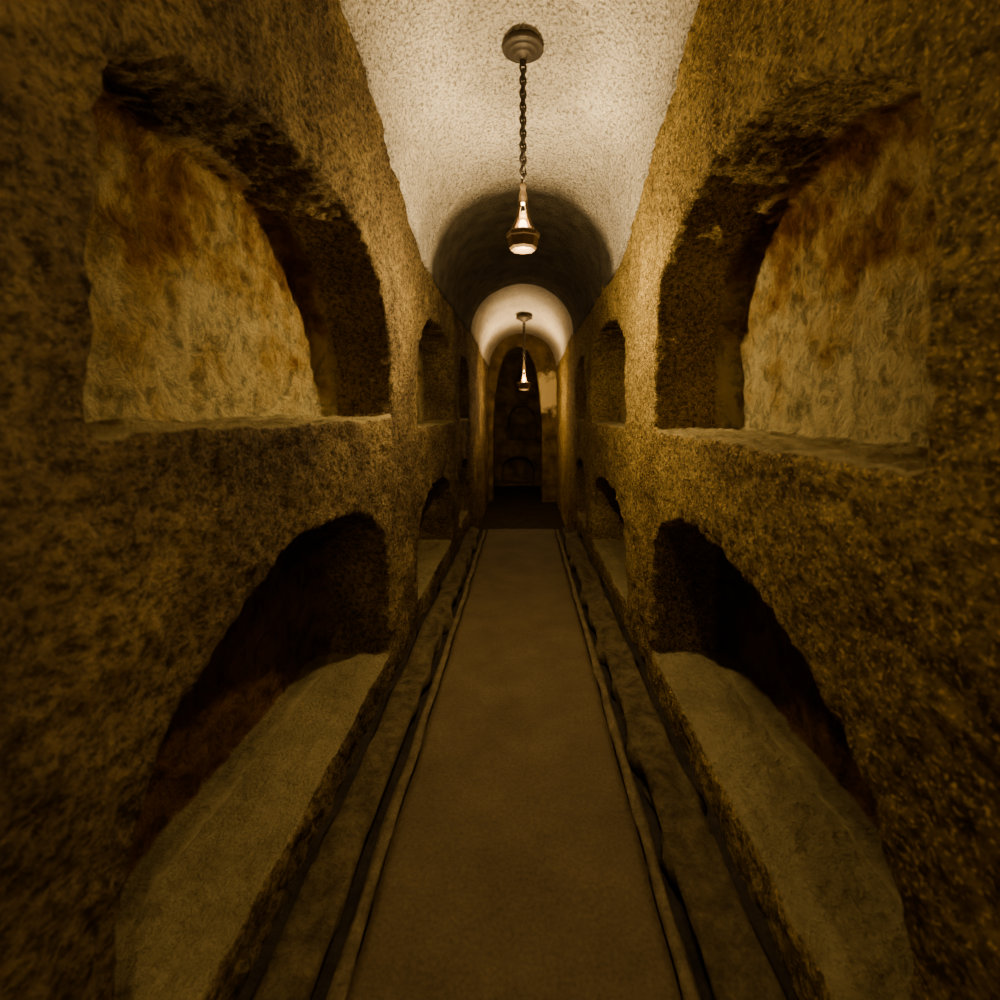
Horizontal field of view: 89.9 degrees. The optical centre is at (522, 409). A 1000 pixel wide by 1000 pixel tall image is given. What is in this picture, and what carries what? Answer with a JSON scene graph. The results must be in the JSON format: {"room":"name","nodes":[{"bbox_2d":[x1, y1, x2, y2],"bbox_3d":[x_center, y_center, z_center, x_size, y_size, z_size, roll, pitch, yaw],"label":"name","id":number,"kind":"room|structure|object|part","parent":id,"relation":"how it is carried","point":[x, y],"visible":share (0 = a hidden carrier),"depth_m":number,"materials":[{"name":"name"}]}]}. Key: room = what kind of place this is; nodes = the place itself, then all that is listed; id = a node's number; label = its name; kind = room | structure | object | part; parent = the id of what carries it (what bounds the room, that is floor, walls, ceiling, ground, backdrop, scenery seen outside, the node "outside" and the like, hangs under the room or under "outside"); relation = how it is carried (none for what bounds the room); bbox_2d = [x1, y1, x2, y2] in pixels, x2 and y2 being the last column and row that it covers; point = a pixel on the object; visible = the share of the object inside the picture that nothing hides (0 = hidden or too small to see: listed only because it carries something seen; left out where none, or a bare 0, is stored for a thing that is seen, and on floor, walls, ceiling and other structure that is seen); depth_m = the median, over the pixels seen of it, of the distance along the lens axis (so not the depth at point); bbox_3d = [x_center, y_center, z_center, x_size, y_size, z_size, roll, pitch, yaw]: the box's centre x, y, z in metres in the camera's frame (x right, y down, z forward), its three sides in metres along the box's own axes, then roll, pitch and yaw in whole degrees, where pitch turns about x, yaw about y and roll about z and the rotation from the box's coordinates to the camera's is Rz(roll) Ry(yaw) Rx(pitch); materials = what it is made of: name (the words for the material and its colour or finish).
{"room":"catacomb","nodes":[
{"label":"catacomb","id":0,"kind":"room"},
{"bbox_2d":[0,0,494,999],"bbox_3d":[-1.130,-0.001,5.602,0.794,4.448,16.447,0,0,0],"label":"wall","id":1,"kind":"structure","parent":0,"point":[244,425],"depth_m":1.49,"materials":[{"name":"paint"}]},
{"bbox_2d":[250,527,479,999],"bbox_3d":[-0.617,1.531,1.832,0.284,0.188,8.865,0,0,0],"label":"stone curb","id":2,"kind":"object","parent":1,"relation":"attached to","point":[291,972],"depth_m":1.76,"materials":[{"name":"beige stone"}]},
{"bbox_2d":[345,529,680,999],"bbox_3d":[-0.026,1.560,1.852,0.873,0.133,8.910,0,0,0],"label":"floor","id":3,"kind":"structure","parent":0,"point":[515,868],"depth_m":1.76,"materials":[{"name":"beige concrete"}]},
{"bbox_2d":[235,534,796,999],"bbox_3d":[0.000,1.620,1.852,1.614,0.117,8.912,0,0,0],"label":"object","id":4,"kind":"structure","parent":0,"point":[332,955],"depth_m":1.78,"materials":[{"name":"stone"}]},
{"bbox_2d":[326,530,485,999],"bbox_3d":[-0.478,1.528,1.825,0.095,0.111,8.850,0,0,0],"label":"trim","id":5,"kind":"structure","parent":4,"relation":"on","point":[341,980],"depth_m":1.75,"materials":[{"name":"beige stone"}]},
{"bbox_2d":[556,529,700,999],"bbox_3d":[0.429,1.528,1.823,0.077,0.102,8.855,0,0,0],"label":"trim","id":6,"kind":"structure","parent":4,"relation":"on","point":[685,978],"depth_m":1.77,"materials":[{"name":"beige stone"}]},
{"bbox_2d":[494,352,541,485],"bbox_3d":[0.001,0.048,13.600,1.735,4.332,0.640,0,0,0],"label":"wall","id":7,"kind":"structure","parent":0,"point":[518,461],"depth_m":13.30,"materials":[{"name":"brown stone"}]},
{"bbox_2d":[340,0,699,365],"bbox_3d":[-0.008,-1.662,5.633,1.714,1.764,16.491,0,0,0],"label":"ceiling","id":8,"kind":"structure","parent":0,"point":[444,90],"depth_m":3.24,"materials":[{"name":"paint"}]},
{"bbox_2d":[502,29,543,253],"bbox_3d":[0.000,-1.569,2.900,0.240,1.302,0.240,0,0,0],"label":"pendant lamp","id":9,"kind":"object","parent":8,"relation":"hanging from","point":[522,47],"visible":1,"depth_m":2.87,"materials":[{"name":"brown metal"}]},
{"bbox_3d":[0.000,-0.974,2.900,0.181,0.112,0.181,0,0,-23],"label":"dish","id":10,"kind":"part","parent":9,"relation":"part of","materials":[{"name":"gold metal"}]},
{"bbox_3d":[0.000,-1.662,2.900,0.038,0.721,0.038,0,0,22],"label":"chain","id":11,"kind":"part","parent":9,"relation":"part of","materials":[{"name":"brown metal"}]},
{"bbox_2d":[516,313,531,389],"bbox_3d":[0.020,-1.083,9.000,0.300,1.455,0.300,0,0,0],"label":"pendant lamp","id":12,"kind":"object","parent":8,"relation":"hanging from","point":[523,384],"visible":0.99,"depth_m":8.95,"materials":[{"name":"brown metal"}]},
{"bbox_3d":[0.020,-0.425,9.000,0.226,0.140,0.226,0,0,-22],"label":"dish","id":13,"kind":"part","parent":12,"relation":"part of","materials":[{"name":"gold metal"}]},
{"bbox_3d":[0.020,-1.208,9.000,0.047,0.711,0.047,0,0,22],"label":"chain","id":14,"kind":"part","parent":12,"relation":"part of","materials":[{"name":"brown metal"}]},
{"bbox_2d":[478,486,565,532],"bbox_3d":[-0.003,2.094,10.504,1.620,0.180,6.610,0,0,0],"label":"floor","id":15,"kind":"structure","parent":0,"point":[512,507],"depth_m":9.95,"materials":[{"name":"stone"}]},
{"bbox_2d":[488,333,556,501],"bbox_3d":[0.000,0.051,11.175,1.737,4.327,0.387,0,0,0],"label":"archway","id":16,"kind":"structure","parent":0,"point":[541,354],"depth_m":11.00,"materials":[{"name":"beige stone"}]},
{"bbox_2d":[556,0,999,999],"bbox_3d":[1.122,0.001,5.600,0.814,4.452,16.451,0,0,0],"label":"wall","id":17,"kind":"structure","parent":0,"point":[778,415],"depth_m":1.60,"materials":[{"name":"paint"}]},
{"bbox_2d":[563,527,788,999],"bbox_3d":[0.577,1.530,1.829,0.317,0.187,8.896,0,0,0],"label":"stone curb","id":18,"kind":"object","parent":17,"relation":"attached to","point":[738,966],"depth_m":1.76,"materials":[{"name":"beige stone"}]}
]}

